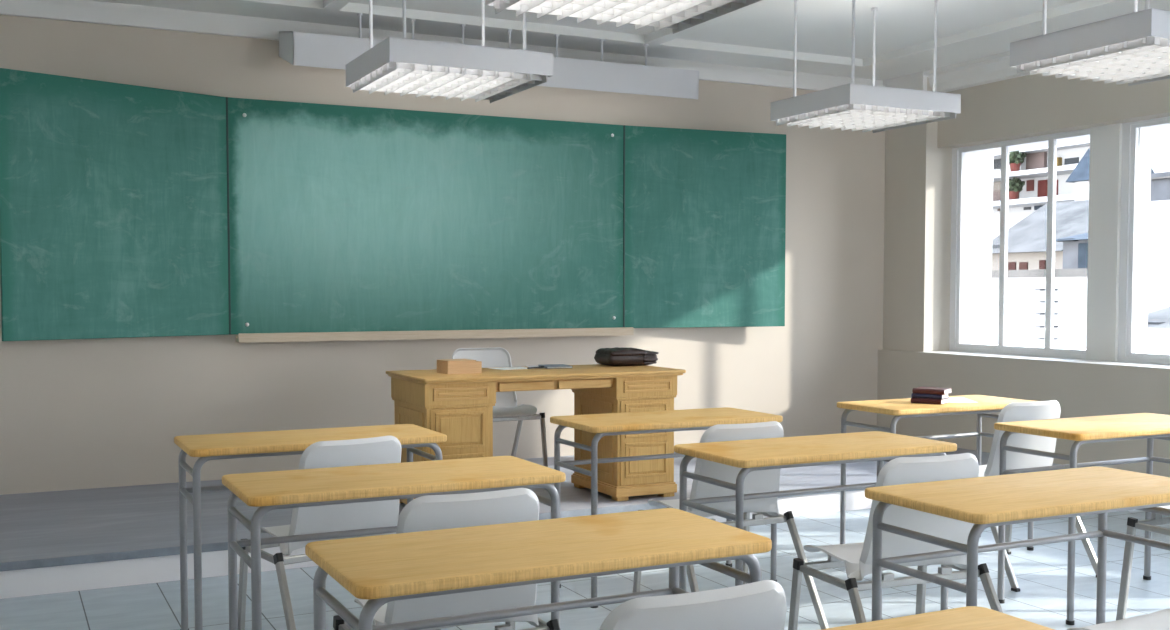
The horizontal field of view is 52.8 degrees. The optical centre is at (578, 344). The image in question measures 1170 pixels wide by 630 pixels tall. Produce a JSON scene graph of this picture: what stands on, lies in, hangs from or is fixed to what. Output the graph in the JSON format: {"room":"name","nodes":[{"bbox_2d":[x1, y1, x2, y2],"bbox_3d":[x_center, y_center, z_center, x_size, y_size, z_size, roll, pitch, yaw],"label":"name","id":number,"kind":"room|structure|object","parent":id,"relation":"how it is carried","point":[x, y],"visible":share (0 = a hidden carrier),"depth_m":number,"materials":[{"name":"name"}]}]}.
{"room":"classroom","nodes":[
{"label":"classroom","id":0,"kind":"room"},
{"bbox_2d":[0,15,884,494],"bbox_3d":[-1.076,-0.542,7.710,8.920,3.225,0.150,-1,3,-26],"label":"wall","id":1,"kind":"structure","parent":0,"point":[75,414],"depth_m":7.49,"materials":[{"name":"beige paint"}]},
{"bbox_2d":[0,68,785,342],"bbox_3d":[-0.837,-0.767,7.605,5.252,1.464,0.396,-1,3,-30],"label":"blackboard","id":2,"kind":"object","parent":1,"relation":"attached to","point":[127,211],"visible":1,"depth_m":7.42,"materials":[{"name":"metal"}]},
{"bbox_2d":[235,327,633,342],"bbox_3d":[-0.846,-0.064,7.658,2.683,0.055,0.110,-1,3,-26],"label":"chalk tray","id":3,"kind":"object","parent":2,"relation":"on","point":[267,334],"depth_m":7.51,"materials":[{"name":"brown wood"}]},
{"bbox_2d":[0,490,871,598],"bbox_3d":[-0.881,0.920,6.763,8.173,0.149,1.838,-1,3,-26],"label":"trim","id":4,"kind":"structure","parent":1,"relation":"attached to","point":[108,574],"depth_m":5.23,"materials":[{"name":"paint"}]},
{"bbox_2d":[0,448,1060,562],"bbox_3d":[-0.881,0.843,6.759,8.173,0.006,1.838,-1,3,-26],"label":"platform","id":5,"kind":"object","parent":1,"relation":"attached to","point":[50,524],"depth_m":6.12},
{"bbox_2d":[452,347,547,466],"bbox_3d":[-0.536,0.427,7.032,0.548,0.801,0.624,-1,3,-26],"label":"chair","id":6,"kind":"object","parent":5,"relation":"on","point":[506,408],"visible":0.45,"depth_m":7.12,"materials":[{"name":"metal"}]},
{"bbox_2d":[386,364,685,503],"bbox_3d":[-0.231,0.498,6.486,1.520,0.708,0.660,-1,3,-26],"label":"desk","id":7,"kind":"object","parent":5,"relation":"on","point":[459,407],"visible":0.76,"depth_m":6.37,"materials":[{"name":"brown wood"}]},
{"bbox_2d":[437,359,481,373],"bbox_3d":[-0.638,0.118,6.273,0.195,0.070,0.150,-1,3,-29],"label":"wooden box","id":8,"kind":"object","parent":7,"relation":"on","point":[445,366],"visible":1,"depth_m":6.21,"materials":[{"name":"brown wood"}]},
{"bbox_2d":[489,367,534,369],"bbox_3d":[-0.378,0.136,6.620,0.210,0.002,0.160,-2,3,-34],"label":"paper sheet","id":9,"kind":"object","parent":7,"relation":"on","point":[502,368],"visible":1,"depth_m":6.59,"materials":[{"name":"white paper"}]},
{"bbox_2d":[538,364,572,368],"bbox_3d":[-0.134,0.127,6.701,0.150,0.010,0.200,-1,3,-16],"label":"notebook","id":10,"kind":"object","parent":7,"relation":"on","point":[548,366],"visible":1,"depth_m":6.63,"materials":[{"name":"grey paper"}]},
{"bbox_2d":[594,347,658,365],"bbox_3d":[0.281,0.072,6.911,0.327,0.104,0.238,-1,3,-24],"label":"leather bag","id":11,"kind":"object","parent":7,"relation":"on","point":[616,356],"visible":1,"depth_m":6.82,"materials":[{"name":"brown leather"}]},
{"bbox_2d":[0,509,1169,629],"bbox_3d":[1.582,1.252,2.409,8.920,0.120,8.210,-1,3,-26],"label":"floor","id":12,"kind":"structure","parent":0,"point":[1040,573],"depth_m":5.06,"materials":[{"name":"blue tile"}]},
{"bbox_2d":[174,424,446,629],"bbox_3d":[-1.017,0.722,4.495,0.947,0.750,0.445,-1,3,-26],"label":"student desk","id":13,"kind":"object","parent":12,"relation":"on","point":[207,447],"visible":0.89,"depth_m":4.40,"materials":[{"name":"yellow wood"}]},
{"bbox_2d":[238,436,440,629],"bbox_3d":[-0.842,0.714,4.114,0.548,0.801,0.624,-2,3,-37],"label":"chair","id":14,"kind":"object","parent":12,"relation":"on","point":[383,449],"visible":0.61,"depth_m":4.00,"materials":[{"name":"grey plastic"}]},
{"bbox_2d":[222,456,565,629],"bbox_3d":[-0.552,0.765,3.557,0.947,0.750,0.445,-1,3,-26],"label":"student desk","id":15,"kind":"object","parent":12,"relation":"on","point":[271,490],"visible":0.98,"depth_m":3.46,"materials":[{"name":"grey paint"}]},
{"bbox_2d":[333,488,559,629],"bbox_3d":[-0.323,0.761,3.071,0.548,0.801,0.624,-1,3,-26],"label":"chair","id":16,"kind":"object","parent":12,"relation":"on","point":[428,512],"visible":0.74,"depth_m":2.95,"materials":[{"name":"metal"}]},
{"bbox_2d":[305,508,771,629],"bbox_3d":[-0.084,0.808,2.610,0.947,0.750,0.445,-1,3,-26],"label":"student desk","id":17,"kind":"object","parent":12,"relation":"on","point":[380,569],"visible":0.98,"depth_m":2.53,"materials":[{"name":"grey paint"}]},
{"bbox_2d":[550,407,782,607],"bbox_3d":[0.385,0.691,5.184,0.947,0.750,0.445,-1,3,-26],"label":"student desk","id":18,"kind":"object","parent":12,"relation":"on","point":[608,424],"visible":0.7,"depth_m":5.06,"materials":[{"name":"grey paint"}]},
{"bbox_2d":[599,580,786,629],"bbox_3d":[0.145,0.805,2.116,0.548,0.801,0.624,-1,3,-27],"label":"chair","id":19,"kind":"object","parent":12,"relation":"on","point":[760,605],"visible":1,"depth_m":1.97,"materials":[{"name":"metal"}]},
{"bbox_2d":[633,421,828,628],"bbox_3d":[0.571,0.692,4.600,0.548,0.801,0.624,-1,3,-26],"label":"chair","id":20,"kind":"object","parent":12,"relation":"on","point":[759,481],"visible":0.56,"depth_m":4.50,"materials":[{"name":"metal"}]},
{"bbox_2d":[674,431,956,619],"bbox_3d":[0.851,0.734,4.243,0.947,0.750,0.445,-1,3,-26],"label":"student desk","id":21,"kind":"object","parent":12,"relation":"on","point":[750,455],"visible":0.8,"depth_m":4.14,"materials":[{"name":"grey paint"}]},
{"bbox_2d":[788,453,1002,629],"bbox_3d":[1.028,0.732,3.727,0.548,0.801,0.624,-1,3,-22],"label":"chair","id":22,"kind":"object","parent":12,"relation":"on","point":[856,558],"visible":0.75,"depth_m":3.63,"materials":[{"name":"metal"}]},
{"bbox_2d":[820,606,1054,629],"bbox_3d":[0.376,0.850,1.682,0.947,0.750,0.445,-1,3,-26],"label":"student desk","id":23,"kind":"object","parent":12,"relation":"on","point":[968,617],"visible":1,"depth_m":1.95,"materials":[{"name":"grey paint"}]},
{"bbox_2d":[837,395,1039,550],"bbox_3d":[1.785,0.660,5.856,0.947,0.750,0.445,-1,3,-26],"label":"student desk","id":24,"kind":"object","parent":12,"relation":"on","point":[901,408],"visible":0.64,"depth_m":5.75,"materials":[{"name":"grey paint"}]},
{"bbox_2d":[911,398,948,404],"bbox_3d":[1.724,0.277,5.782,0.150,0.024,0.130,2,3,36],"label":"book","id":25,"kind":"object","parent":24,"relation":"on","point":[913,400],"visible":0.91,"depth_m":5.73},
{"bbox_2d":[911,393,948,398],"bbox_3d":[1.728,0.252,5.792,0.148,0.024,0.130,2,3,33],"label":"book","id":26,"kind":"object","parent":25,"relation":"on","point":[913,395],"visible":0.84,"depth_m":5.74,"materials":[{"name":"blue paper"}]},
{"bbox_2d":[912,387,951,394],"bbox_3d":[1.735,0.229,5.781,0.155,0.024,0.130,2,3,35],"label":"book","id":27,"kind":"object","parent":26,"relation":"on","point":[922,390],"visible":1,"depth_m":5.74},
{"bbox_2d":[951,397,977,402],"bbox_3d":[1.864,0.281,5.927,0.210,0.002,0.280,0,3,4],"label":"paper sheet","id":28,"kind":"object","parent":24,"relation":"on","point":[962,400],"visible":0.5,"depth_m":5.88,"materials":[{"name":"white paper"}]},
{"bbox_2d":[949,397,960,402],"bbox_3d":[1.806,0.279,5.932,0.200,0.002,0.270,1,3,26],"label":"paper sheet","id":29,"kind":"object","parent":28,"relation":"on","point":[951,400],"visible":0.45,"depth_m":5.92,"materials":[{"name":"white paper"}]},
{"bbox_2d":[865,466,1169,623],"bbox_3d":[1.308,0.775,3.320,0.947,0.750,0.445,-1,3,-26],"label":"student desk","id":30,"kind":"object","parent":12,"relation":"on","point":[985,502],"visible":1,"depth_m":3.25,"materials":[{"name":"grey paint"}]},
{"bbox_2d":[978,400,1096,591],"bbox_3d":[1.995,0.653,5.465,0.548,0.801,0.624,-1,3,-26],"label":"chair","id":31,"kind":"object","parent":12,"relation":"on","point":[1015,411],"visible":0.56,"depth_m":5.33,"materials":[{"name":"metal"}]},
{"bbox_2d":[994,413,1169,624],"bbox_3d":[2.239,0.702,4.938,0.947,0.750,0.445,-1,3,-26],"label":"student desk","id":32,"kind":"object","parent":12,"relation":"on","point":[1105,428],"visible":0.94,"depth_m":4.82,"materials":[{"name":"grey paint"}]},
{"bbox_2d":[1066,608,1169,629],"bbox_3d":[1.530,0.773,2.805,0.548,0.801,0.624,-1,3,-28],"label":"chair","id":33,"kind":"object","parent":12,"relation":"on","point":[1159,620],"visible":1,"depth_m":3.01,"materials":[{"name":"plastic"}]},
{"bbox_2d":[1116,505,1169,619],"bbox_3d":[2.449,0.699,4.446,0.548,0.801,0.624,-1,3,-26],"label":"chair","id":34,"kind":"object","parent":12,"relation":"on","point":[1133,524],"visible":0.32,"depth_m":4.54,"materials":[{"name":"metal"}]},
{"bbox_2d":[350,0,1081,58],"bbox_3d":[1.179,-1.897,3.082,8.920,0.100,10.028,-1,3,-26],"label":"ceiling","id":35,"kind":"structure","parent":0,"point":[824,27],"depth_m":7.44,"materials":[{"name":"paint"}]},
{"bbox_2d":[346,0,552,102],"bbox_3d":[-0.632,-1.593,5.612,0.785,0.735,0.720,-1,3,-26],"label":"lamp","id":36,"kind":"object","parent":35,"relation":"hanging from","point":[404,65],"visible":1,"depth_m":5.42,"materials":[{"name":"white metal"}]},
{"bbox_2d":[485,0,761,33],"bbox_3d":[0.184,-1.519,3.964,0.785,0.735,0.720,-1,3,-26],"label":"lamp","id":37,"kind":"object","parent":35,"relation":"hanging from","point":[678,15],"visible":1,"depth_m":4.13,"materials":[{"name":"metal"}]},
{"bbox_2d":[770,0,960,132],"bbox_3d":[1.638,-1.646,6.766,0.785,0.735,0.720,-1,3,-26],"label":"lamp","id":38,"kind":"object","parent":35,"relation":"hanging from","point":[856,107],"visible":1,"depth_m":6.59,"materials":[{"name":"metal"}]},
{"bbox_2d":[1010,0,1169,85],"bbox_3d":[2.436,-1.570,5.099,0.785,0.735,0.720,-1,3,-26],"label":"lamp","id":39,"kind":"object","parent":35,"relation":"hanging from","point":[1132,48],"visible":1,"depth_m":5.00,"materials":[{"name":"metal"}]},
{"bbox_2d":[877,73,1169,476],"bbox_3d":[4.865,-0.421,5.029,0.647,3.225,9.928,-1,3,-26],"label":"wall","id":40,"kind":"structure","parent":0,"point":[918,158],"depth_m":8.54,"materials":[{"name":"paint"}]},
{"bbox_2d":[279,13,382,69],"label":"lamp","id":41,"kind":"object","parent":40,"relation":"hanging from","point":[316,50],"depth_m":6.88,"materials":[{"name":"white metal"}]},
{"bbox_2d":[0,489,864,571],"bbox_3d":[-0.471,0.895,5.933,8.173,0.036,0.014,-1,3,-26],"label":"trim","id":42,"kind":"structure","parent":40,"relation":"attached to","point":[156,552],"depth_m":5.22,"materials":[{"name":"metal"}]},
{"bbox_2d":[0,0,1029,91],"bbox_3d":[0.984,-1.710,3.050,8.334,0.160,9.928,-1,3,-26],"label":"trim","id":43,"kind":"structure","parent":40,"relation":"attached to","point":[996,67],"depth_m":7.62,"materials":[{"name":"white paint"}]},
{"bbox_2d":[537,34,698,98],"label":"lamp","id":44,"kind":"object","parent":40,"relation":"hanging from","point":[570,73],"depth_m":7.74,"materials":[{"name":"white metal"}]},
{"bbox_2d":[91,0,1169,79],"bbox_3d":[0.984,-1.817,3.045,8.334,0.055,9.928,-1,3,-26],"label":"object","id":45,"kind":"structure","parent":40,"relation":"attached to","point":[996,38],"depth_m":7.57,"materials":[{"name":"paint"}]},
{"bbox_2d":[949,128,1089,358],"bbox_3d":[3.169,-0.695,8.467,0.043,1.550,1.326,-1,3,-26],"label":"window","id":46,"kind":"structure","parent":40,"relation":"in","point":[957,192],"depth_m":8.59,"materials":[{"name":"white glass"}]},
{"bbox_2d":[920,351,1169,368],"bbox_3d":[4.831,0.249,4.785,0.351,0.004,9.468,-1,3,-26],"label":"trim","id":47,"kind":"structure","parent":40,"relation":"attached to","point":[1131,364],"depth_m":7.95,"materials":[{"name":"white paint"}]},
{"bbox_2d":[962,123,1169,361],"bbox_3d":[5.138,-0.529,4.852,0.410,1.554,9.558,-1,3,-26],"label":"window frame","id":48,"kind":"structure","parent":40,"relation":"attached to","point":[1105,171],"depth_m":7.82,"materials":[{"name":"paint"}]},
{"bbox_2d":[1118,116,1169,364],"bbox_3d":[3.844,-0.633,7.103,0.043,1.550,1.326,-1,3,-26],"label":"window","id":49,"kind":"structure","parent":40,"relation":"in","point":[1129,174],"depth_m":7.63,"materials":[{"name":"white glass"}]},
{"label":"outside","id":50,"kind":"structure","parent":0,"visible":0},
{"bbox_3d":[39.179,7.491,64.400,113.030,0.200,200.000,-1,3,-26],"label":"trim","id":51,"kind":"structure","parent":50,"visible":0},
{"bbox_2d":[992,200,1088,269],"bbox_3d":[13.800,2.477,32.024,5.600,12.750,3.000,-1,3,-26],"label":"building","id":52,"kind":"structure","parent":51,"relation":"on","point":[1027,239],"depth_m":30.99,"materials":[{"name":"metal"}]},
{"bbox_2d":[1055,233,1087,268],"bbox_3d":[14.095,3.037,28.064,6.600,11.990,1.680,-1,3,-26],"label":"building","id":53,"kind":"structure","parent":51,"relation":"on","point":[1075,248],"depth_m":26.78,"materials":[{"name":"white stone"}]},
{"bbox_2d":[990,268,1169,347],"bbox_3d":[9.468,4.025,20.966,3.620,10.660,3.170,-1,3,-26],"label":"building","id":54,"kind":"structure","parent":51,"relation":"on","point":[1026,289],"depth_m":20.01,"materials":[{"name":"metal"}]},
{"bbox_2d":[992,130,1169,239],"bbox_3d":[17.667,-0.045,43.277,4.400,16.770,6.570,-1,3,-26],"label":"building","id":55,"kind":"structure","parent":51,"relation":"on","point":[1034,168],"depth_m":41.99,"materials":[{"name":"brick"}]},
{"bbox_2d":[1008,177,1024,199],"bbox_3d":[15.791,-5.654,42.751,0.758,0.845,0.794,-1,3,-26],"label":"potted shrub","id":56,"kind":"object","parent":55,"relation":"on","point":[1016,185],"visible":0.87,"depth_m":42.59,"materials":[{"name":"green plant"}]},
{"bbox_2d":[1008,191,1019,199],"bbox_3d":[15.790,-5.382,42.770,0.400,0.300,0.400,-1,3,-26],"label":"pot","id":57,"kind":"object","parent":56,"relation":"attached to","point":[1012,194],"depth_m":42.63,"materials":[{"name":"red ceramic"}]},
{"bbox_2d":[1009,151,1025,171],"bbox_3d":[15.809,-6.661,42.670,0.758,0.845,0.794,-1,3,-26],"label":"potted shrub","id":58,"kind":"object","parent":55,"relation":"on","point":[1016,158],"visible":0.9,"depth_m":42.51,"materials":[{"name":"green plant"}]},
{"bbox_2d":[1010,163,1020,171],"bbox_3d":[15.808,-6.390,42.689,0.400,0.300,0.400,-1,3,-26],"label":"pot","id":59,"kind":"object","parent":58,"relation":"on","point":[1013,166],"depth_m":42.55,"materials":[{"name":"red ceramic"}]},
{"bbox_2d":[1026,180,1033,190],"bbox_3d":[16.527,-5.797,43.088,0.080,0.400,0.330,-1,3,-26],"label":"shutter","id":60,"kind":"object","parent":55,"relation":"hanging from","point":[1029,183],"depth_m":43.07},
{"bbox_2d":[1037,180,1047,196],"bbox_3d":[16.795,-5.583,42.555,0.080,0.680,0.500,-1,3,-26],"label":"shutter","id":61,"kind":"object","parent":55,"relation":"hanging from","point":[1042,185],"depth_m":42.56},
{"bbox_2d":[1056,180,1057,195],"bbox_3d":[17.024,-5.522,42.096,0.080,0.680,0.270,-1,3,-26],"label":"shutter","id":62,"kind":"object","parent":55,"relation":"hanging from","point":[1056,180],"depth_m":41.99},
{"bbox_2d":[1066,148,1153,200],"bbox_3d":[16.367,1.274,36.484,2.000,14.750,1.750,-1,3,-26],"label":"building","id":63,"kind":"structure","parent":51,"relation":"on","point":[1079,176],"depth_m":36.32,"materials":[{"name":"blue stone"}]},
{"bbox_2d":[1147,307,1169,352],"bbox_3d":[10.254,4.368,16.703,5.600,10.360,2.230,-1,3,-26],"label":"building","id":64,"kind":"structure","parent":51,"relation":"on","point":[1158,328],"depth_m":15.87,"materials":[{"name":"metal"}]},
{"bbox_2d":[1149,200,1169,274],"bbox_3d":[13.516,3.225,23.598,5.000,12.020,2.140,-1,3,-26],"label":"building","id":65,"kind":"structure","parent":51,"relation":"on","point":[1159,237],"depth_m":22.56,"materials":[{"name":"white paint"}]},
{"bbox_2d":[1150,172,1169,200],"bbox_3d":[19.009,1.882,34.888,5.100,13.680,2.780,-1,3,-26],"label":"building","id":66,"kind":"structure","parent":51,"relation":"on","point":[1160,182],"depth_m":33.78,"materials":[{"name":"metal"}]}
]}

